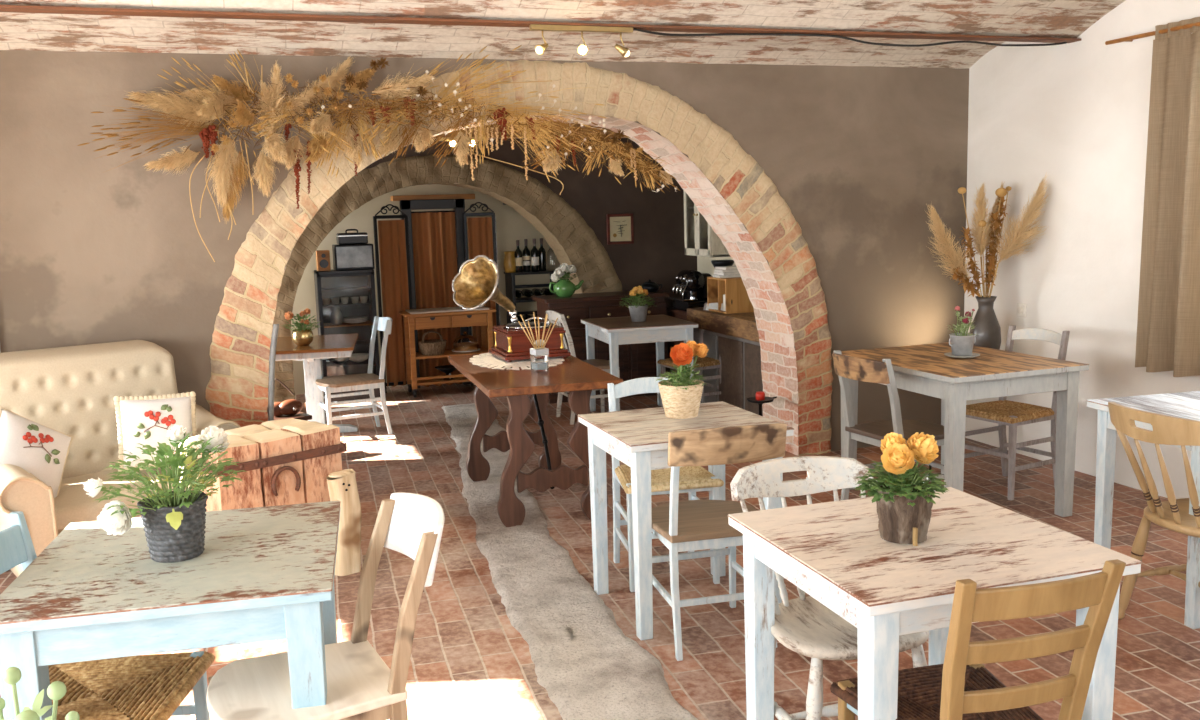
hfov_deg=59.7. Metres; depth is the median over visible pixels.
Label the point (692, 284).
coffee machine
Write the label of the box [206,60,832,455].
brick arch
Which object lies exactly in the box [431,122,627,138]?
trim
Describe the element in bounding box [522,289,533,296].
wine bottle
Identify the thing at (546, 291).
wine bottle
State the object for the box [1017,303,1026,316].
wall socket
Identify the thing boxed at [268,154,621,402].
arch
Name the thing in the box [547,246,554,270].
clear bottle
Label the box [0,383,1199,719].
floor
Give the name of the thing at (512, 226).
wall
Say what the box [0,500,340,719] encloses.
square table
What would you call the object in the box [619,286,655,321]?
potted flowers
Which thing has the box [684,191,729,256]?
upper cabinet
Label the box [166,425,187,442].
flower
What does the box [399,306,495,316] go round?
countertop
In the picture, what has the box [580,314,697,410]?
square table
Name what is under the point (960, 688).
dining chair
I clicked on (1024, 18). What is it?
ceiling
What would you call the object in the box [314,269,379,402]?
shelving unit
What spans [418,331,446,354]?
wicker basket
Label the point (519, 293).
wine bottle
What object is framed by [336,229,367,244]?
case
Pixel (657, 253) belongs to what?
wall
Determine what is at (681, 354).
flower
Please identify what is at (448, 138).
track
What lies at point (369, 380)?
dining chair
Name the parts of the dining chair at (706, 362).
leg, seat, seat rail, post, rail, post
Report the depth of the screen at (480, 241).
9.90 m
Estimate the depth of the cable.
5.53 m
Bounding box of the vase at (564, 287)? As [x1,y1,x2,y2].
[549,263,583,296]
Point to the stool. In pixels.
(300, 415)
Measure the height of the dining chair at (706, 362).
0.870 m
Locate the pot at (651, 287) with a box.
[641,283,658,291]
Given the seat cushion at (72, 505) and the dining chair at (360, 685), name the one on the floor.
the dining chair at (360, 685)
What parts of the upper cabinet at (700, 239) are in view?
door, pane, pane, door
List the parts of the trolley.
leg, leg, drawer, rail, drawer, leg, leg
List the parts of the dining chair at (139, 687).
rail, post, seat, leg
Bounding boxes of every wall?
[0,50,968,450]
[291,183,563,393]
[363,116,696,377]
[697,256,735,275]
[964,0,1199,498]
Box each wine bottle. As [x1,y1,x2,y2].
[514,240,522,271]
[516,290,523,297]
[517,315,524,322]
[522,239,530,271]
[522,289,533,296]
[523,314,533,321]
[531,239,538,271]
[532,288,543,295]
[538,238,545,270]
[542,288,553,294]
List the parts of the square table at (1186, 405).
leg, leg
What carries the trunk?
on the floor
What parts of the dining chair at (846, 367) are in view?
post, rail, post, seat, seat rail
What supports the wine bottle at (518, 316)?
in the wine rack
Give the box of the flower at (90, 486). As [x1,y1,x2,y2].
[83,478,102,497]
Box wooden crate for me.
[707,276,753,313]
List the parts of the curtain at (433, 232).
rail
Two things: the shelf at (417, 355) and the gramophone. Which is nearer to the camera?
the gramophone
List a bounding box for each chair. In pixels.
[0,511,214,719]
[206,492,444,719]
[316,316,392,434]
[546,310,619,424]
[607,377,723,591]
[652,423,786,660]
[657,303,722,406]
[730,456,928,719]
[830,559,1125,719]
[832,350,943,500]
[964,325,1069,500]
[1108,402,1199,618]
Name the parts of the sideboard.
drawer, panel, door, drawer, panel, door, panel, drawer, door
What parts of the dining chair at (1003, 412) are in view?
post, seat rail, seat, leg, rail, post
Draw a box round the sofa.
[0,340,240,576]
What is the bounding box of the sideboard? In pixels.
[532,291,669,403]
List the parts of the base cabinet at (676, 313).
door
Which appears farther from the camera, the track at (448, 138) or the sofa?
the track at (448, 138)
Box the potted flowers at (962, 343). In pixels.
[944,306,979,357]
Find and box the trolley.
[399,306,495,396]
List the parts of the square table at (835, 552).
leg, leg, leg, leg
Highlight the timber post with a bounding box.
[326,469,361,575]
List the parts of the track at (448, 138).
rail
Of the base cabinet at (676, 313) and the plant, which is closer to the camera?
the plant
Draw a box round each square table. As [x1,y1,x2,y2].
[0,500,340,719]
[578,401,793,639]
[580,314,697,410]
[728,487,1141,719]
[833,342,1088,516]
[1086,391,1199,628]
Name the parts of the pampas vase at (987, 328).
stem, stem, stem, stem, stem, stem, stem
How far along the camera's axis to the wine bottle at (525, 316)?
10.12 m
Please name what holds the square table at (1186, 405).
on the floor
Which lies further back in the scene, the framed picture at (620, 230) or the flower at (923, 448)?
the framed picture at (620, 230)
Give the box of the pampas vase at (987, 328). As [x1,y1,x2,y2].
[926,172,1052,349]
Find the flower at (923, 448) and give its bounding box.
[907,432,938,463]
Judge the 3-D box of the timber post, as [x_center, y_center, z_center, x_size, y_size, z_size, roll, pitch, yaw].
[-1.182,0.749,4.840,0.144,0.477,0.113,-8,10,-38]
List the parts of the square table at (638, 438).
leg, leg, leg, leg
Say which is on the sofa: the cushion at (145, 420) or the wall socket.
the cushion at (145, 420)
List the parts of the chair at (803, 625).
leg, crest rail, leg, seat, leg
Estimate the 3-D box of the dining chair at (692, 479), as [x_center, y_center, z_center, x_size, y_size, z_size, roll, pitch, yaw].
[0.277,0.537,4.681,0.438,0.860,0.485,-3,8,-10]
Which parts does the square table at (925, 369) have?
leg, leg, leg, leg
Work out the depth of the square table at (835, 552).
2.60 m
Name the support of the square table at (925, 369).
on the floor
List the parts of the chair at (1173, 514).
leg, crest rail, seat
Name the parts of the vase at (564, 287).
handle, flower, flower, pot, flower, flower, spout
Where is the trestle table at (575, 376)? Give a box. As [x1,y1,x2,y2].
[448,354,622,526]
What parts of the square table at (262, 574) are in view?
leg, leg, leg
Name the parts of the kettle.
lid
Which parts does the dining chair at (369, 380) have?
leg, seat rail, seat, post, rail, post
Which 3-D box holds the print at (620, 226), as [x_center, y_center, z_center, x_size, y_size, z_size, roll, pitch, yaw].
[0.184,-1.186,9.466,0.205,0.225,0.006,-4,9,-18]
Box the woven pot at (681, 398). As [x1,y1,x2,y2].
[658,379,703,418]
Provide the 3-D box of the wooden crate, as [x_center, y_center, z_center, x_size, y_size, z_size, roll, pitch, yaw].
[1.074,-0.531,8.414,0.300,0.275,0.354,-4,9,-18]
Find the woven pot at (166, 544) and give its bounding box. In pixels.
[140,493,206,562]
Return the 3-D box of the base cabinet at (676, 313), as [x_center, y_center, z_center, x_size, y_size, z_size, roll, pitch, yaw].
[0.893,-0.079,9.264,0.453,0.750,0.540,-4,9,-18]
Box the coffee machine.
[669,270,711,310]
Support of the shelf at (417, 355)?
attached to the trolley
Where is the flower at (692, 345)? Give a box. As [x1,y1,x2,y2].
[686,340,697,356]
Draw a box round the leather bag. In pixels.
[274,378,302,416]
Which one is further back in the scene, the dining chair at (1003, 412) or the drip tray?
the drip tray
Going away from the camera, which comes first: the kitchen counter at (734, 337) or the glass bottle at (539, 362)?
the glass bottle at (539, 362)
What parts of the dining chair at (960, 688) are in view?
leg, seat rail, seat, post, leg, rail, rail, rail, post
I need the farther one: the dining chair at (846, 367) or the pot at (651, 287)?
the pot at (651, 287)
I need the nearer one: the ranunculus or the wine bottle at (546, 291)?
the ranunculus
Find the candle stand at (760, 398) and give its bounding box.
[747,391,776,415]
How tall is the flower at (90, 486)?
0.049 m
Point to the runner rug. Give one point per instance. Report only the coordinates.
(587, 666)
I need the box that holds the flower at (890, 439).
[880,432,906,452]
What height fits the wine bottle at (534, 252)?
0.314 m
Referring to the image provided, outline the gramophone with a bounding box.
[452,255,570,361]
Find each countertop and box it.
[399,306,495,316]
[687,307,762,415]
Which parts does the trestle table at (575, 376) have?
leg, leg, leg, leg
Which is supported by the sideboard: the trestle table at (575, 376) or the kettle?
the kettle
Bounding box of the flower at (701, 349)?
[695,343,708,357]
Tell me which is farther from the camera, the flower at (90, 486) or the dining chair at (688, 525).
the dining chair at (688, 525)
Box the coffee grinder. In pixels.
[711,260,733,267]
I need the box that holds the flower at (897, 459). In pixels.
[881,444,914,474]
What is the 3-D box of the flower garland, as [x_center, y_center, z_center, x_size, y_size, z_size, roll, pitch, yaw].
[-1.018,-1.150,5.725,3.326,1.134,0.430,-4,9,-18]
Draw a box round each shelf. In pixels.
[409,348,487,358]
[410,377,469,385]
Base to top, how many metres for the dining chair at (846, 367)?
0.870 m
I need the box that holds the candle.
[755,391,764,399]
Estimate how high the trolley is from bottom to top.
0.774 m
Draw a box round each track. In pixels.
[439,137,484,146]
[529,24,632,56]
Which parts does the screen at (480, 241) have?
curtain panel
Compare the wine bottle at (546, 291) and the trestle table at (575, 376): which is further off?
the wine bottle at (546, 291)
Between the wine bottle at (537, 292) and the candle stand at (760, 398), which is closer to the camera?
the candle stand at (760, 398)
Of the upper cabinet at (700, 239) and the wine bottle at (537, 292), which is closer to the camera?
the upper cabinet at (700, 239)
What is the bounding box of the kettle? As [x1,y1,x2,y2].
[637,279,662,291]
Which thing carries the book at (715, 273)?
on the book at (716, 276)
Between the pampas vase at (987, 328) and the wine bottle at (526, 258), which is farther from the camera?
the wine bottle at (526, 258)
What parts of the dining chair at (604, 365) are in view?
post, rail, post, seat, leg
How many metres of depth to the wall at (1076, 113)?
6.14 m
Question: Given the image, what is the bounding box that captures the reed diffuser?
[518,312,557,370]
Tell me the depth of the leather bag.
7.13 m
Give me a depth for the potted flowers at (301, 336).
7.67 m
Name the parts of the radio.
panel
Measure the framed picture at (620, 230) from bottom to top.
0.272 m
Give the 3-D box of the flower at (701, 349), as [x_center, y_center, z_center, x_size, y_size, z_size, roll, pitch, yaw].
[0.418,-0.039,4.327,0.057,0.062,0.064,4,10,36]
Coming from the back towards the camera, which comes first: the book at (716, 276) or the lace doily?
the book at (716, 276)
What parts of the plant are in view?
stem, stem, stem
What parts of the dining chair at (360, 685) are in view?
seat, seat rail, post, post, rail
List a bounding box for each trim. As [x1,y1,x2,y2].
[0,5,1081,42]
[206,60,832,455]
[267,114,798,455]
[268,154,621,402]
[268,324,278,420]
[292,183,582,367]
[390,194,474,200]
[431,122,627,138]
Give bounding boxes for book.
[713,275,740,277]
[714,269,738,272]
[714,272,739,274]
[715,266,736,269]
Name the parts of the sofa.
arm, backrest, arm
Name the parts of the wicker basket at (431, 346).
handle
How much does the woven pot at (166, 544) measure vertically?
0.150 m
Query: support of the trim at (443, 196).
attached to the wall at (512, 226)
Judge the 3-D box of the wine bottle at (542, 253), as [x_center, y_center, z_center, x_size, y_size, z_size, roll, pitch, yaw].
[-0.562,-1.021,10.111,0.076,0.314,0.076,-2,8,-2]
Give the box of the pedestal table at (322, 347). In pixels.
[269,333,358,432]
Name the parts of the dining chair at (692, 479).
post, leg, rail, seat rail, seat, post, leg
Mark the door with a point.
(458, 205)
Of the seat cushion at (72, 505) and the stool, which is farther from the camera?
the stool
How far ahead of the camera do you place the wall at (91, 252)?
5.62 m
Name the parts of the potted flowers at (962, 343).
tin pot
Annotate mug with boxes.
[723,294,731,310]
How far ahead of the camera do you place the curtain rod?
5.48 m
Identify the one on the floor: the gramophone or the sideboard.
the sideboard
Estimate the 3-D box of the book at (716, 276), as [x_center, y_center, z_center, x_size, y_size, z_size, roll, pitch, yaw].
[1.038,-0.674,8.362,0.226,0.020,0.165,-4,8,-14]
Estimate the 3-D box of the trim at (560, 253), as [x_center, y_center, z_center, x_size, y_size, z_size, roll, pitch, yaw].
[-1.411,-0.591,9.203,2.589,1.910,0.407,-4,9,-18]
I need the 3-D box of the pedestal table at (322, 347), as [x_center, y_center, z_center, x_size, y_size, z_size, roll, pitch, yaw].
[-2.178,0.214,7.976,0.660,0.706,0.950,-3,8,-10]
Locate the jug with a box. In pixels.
[503,251,515,272]
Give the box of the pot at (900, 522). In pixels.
[876,483,932,543]
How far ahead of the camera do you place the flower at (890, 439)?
2.71 m
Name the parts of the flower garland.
dry stem, dry stem, dry stem, dry stem, dry stem, dry stem, dry stem, dry stem, dry stem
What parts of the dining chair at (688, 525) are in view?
post, seat rail, seat, rail, leg, post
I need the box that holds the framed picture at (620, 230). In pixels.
[606,213,633,244]
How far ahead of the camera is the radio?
9.27 m
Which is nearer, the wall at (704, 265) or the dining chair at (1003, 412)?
the dining chair at (1003, 412)
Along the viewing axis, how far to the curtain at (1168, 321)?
5.41 m
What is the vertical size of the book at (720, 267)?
0.020 m
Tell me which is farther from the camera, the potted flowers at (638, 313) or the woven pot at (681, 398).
the potted flowers at (638, 313)
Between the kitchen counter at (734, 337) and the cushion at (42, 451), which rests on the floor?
the kitchen counter at (734, 337)
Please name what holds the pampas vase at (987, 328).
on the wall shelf
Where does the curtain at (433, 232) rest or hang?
hanging from the door
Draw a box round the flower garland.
[77,45,690,261]
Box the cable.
[634,28,1066,46]
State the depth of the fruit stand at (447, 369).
9.65 m
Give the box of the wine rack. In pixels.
[504,270,560,323]
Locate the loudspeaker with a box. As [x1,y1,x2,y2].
[316,250,330,270]
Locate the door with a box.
[400,199,470,387]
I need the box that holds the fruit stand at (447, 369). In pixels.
[435,365,455,378]
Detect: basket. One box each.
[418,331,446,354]
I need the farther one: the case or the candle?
the case
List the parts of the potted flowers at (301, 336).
flower, gold pot, flower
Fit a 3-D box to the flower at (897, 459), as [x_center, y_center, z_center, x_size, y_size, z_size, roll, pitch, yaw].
[0.759,0.251,2.663,0.082,0.079,0.078,-4,9,-18]
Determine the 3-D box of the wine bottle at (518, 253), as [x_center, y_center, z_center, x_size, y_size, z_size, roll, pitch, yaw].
[-0.781,-0.994,9.998,0.077,0.305,0.077,-1,8,2]
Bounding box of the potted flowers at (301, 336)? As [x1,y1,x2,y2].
[281,308,320,345]
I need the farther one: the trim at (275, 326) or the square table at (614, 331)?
the square table at (614, 331)
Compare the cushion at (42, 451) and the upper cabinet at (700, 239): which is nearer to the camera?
the cushion at (42, 451)
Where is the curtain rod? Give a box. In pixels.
[1105,22,1199,44]
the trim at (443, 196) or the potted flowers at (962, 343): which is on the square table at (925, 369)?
the potted flowers at (962, 343)
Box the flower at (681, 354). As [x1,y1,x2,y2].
[670,343,692,365]
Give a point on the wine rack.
(509, 277)
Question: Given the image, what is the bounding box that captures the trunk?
[173,418,346,511]
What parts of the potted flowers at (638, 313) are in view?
flower, tin pot, flower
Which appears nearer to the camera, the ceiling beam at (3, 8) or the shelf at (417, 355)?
the ceiling beam at (3, 8)
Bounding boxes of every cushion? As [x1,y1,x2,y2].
[0,406,72,497]
[54,467,185,534]
[113,391,196,471]
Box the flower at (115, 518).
[97,500,131,534]
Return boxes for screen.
[373,204,411,392]
[463,202,500,385]
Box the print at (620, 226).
[610,216,630,241]
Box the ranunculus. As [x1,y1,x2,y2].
[656,340,708,418]
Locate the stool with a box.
[274,412,311,420]
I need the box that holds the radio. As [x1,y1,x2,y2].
[332,243,374,270]
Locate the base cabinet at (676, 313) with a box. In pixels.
[666,308,686,377]
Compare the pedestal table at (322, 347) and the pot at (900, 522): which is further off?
the pedestal table at (322, 347)
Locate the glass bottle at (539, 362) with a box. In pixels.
[530,354,548,370]
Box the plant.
[0,667,79,719]
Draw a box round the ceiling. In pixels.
[0,0,1125,68]
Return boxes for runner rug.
[441,403,697,719]
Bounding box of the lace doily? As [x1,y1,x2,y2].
[469,352,564,369]
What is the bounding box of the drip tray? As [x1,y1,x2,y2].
[669,297,697,300]
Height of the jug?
0.200 m
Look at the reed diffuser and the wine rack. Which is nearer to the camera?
the reed diffuser
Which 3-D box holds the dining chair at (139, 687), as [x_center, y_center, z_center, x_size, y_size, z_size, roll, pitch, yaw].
[-1.305,0.860,2.659,0.502,0.880,0.468,-2,8,-1]
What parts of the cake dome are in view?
plate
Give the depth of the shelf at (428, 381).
9.56 m
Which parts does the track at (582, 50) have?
bulb, rail, bulb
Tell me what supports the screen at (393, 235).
on the floor
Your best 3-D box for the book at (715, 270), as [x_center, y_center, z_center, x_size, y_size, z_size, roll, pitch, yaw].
[1.037,-0.716,8.356,0.196,0.020,0.165,-4,8,-16]
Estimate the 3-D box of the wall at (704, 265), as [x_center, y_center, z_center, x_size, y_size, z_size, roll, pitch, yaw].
[1.415,-0.978,8.557,0.200,2.700,2.620,-4,9,-18]
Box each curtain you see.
[411,210,461,386]
[1135,17,1199,376]
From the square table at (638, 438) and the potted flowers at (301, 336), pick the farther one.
the potted flowers at (301, 336)
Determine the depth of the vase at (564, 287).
9.05 m
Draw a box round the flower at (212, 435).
[196,426,229,452]
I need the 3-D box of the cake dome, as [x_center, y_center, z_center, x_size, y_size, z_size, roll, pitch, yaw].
[-1.246,-0.172,9.692,0.270,0.190,0.270,-4,9,-18]
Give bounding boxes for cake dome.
[451,331,479,351]
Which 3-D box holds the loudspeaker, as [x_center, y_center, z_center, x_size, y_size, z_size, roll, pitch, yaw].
[-2.459,-0.883,9.286,0.110,0.180,0.145,-4,9,-18]

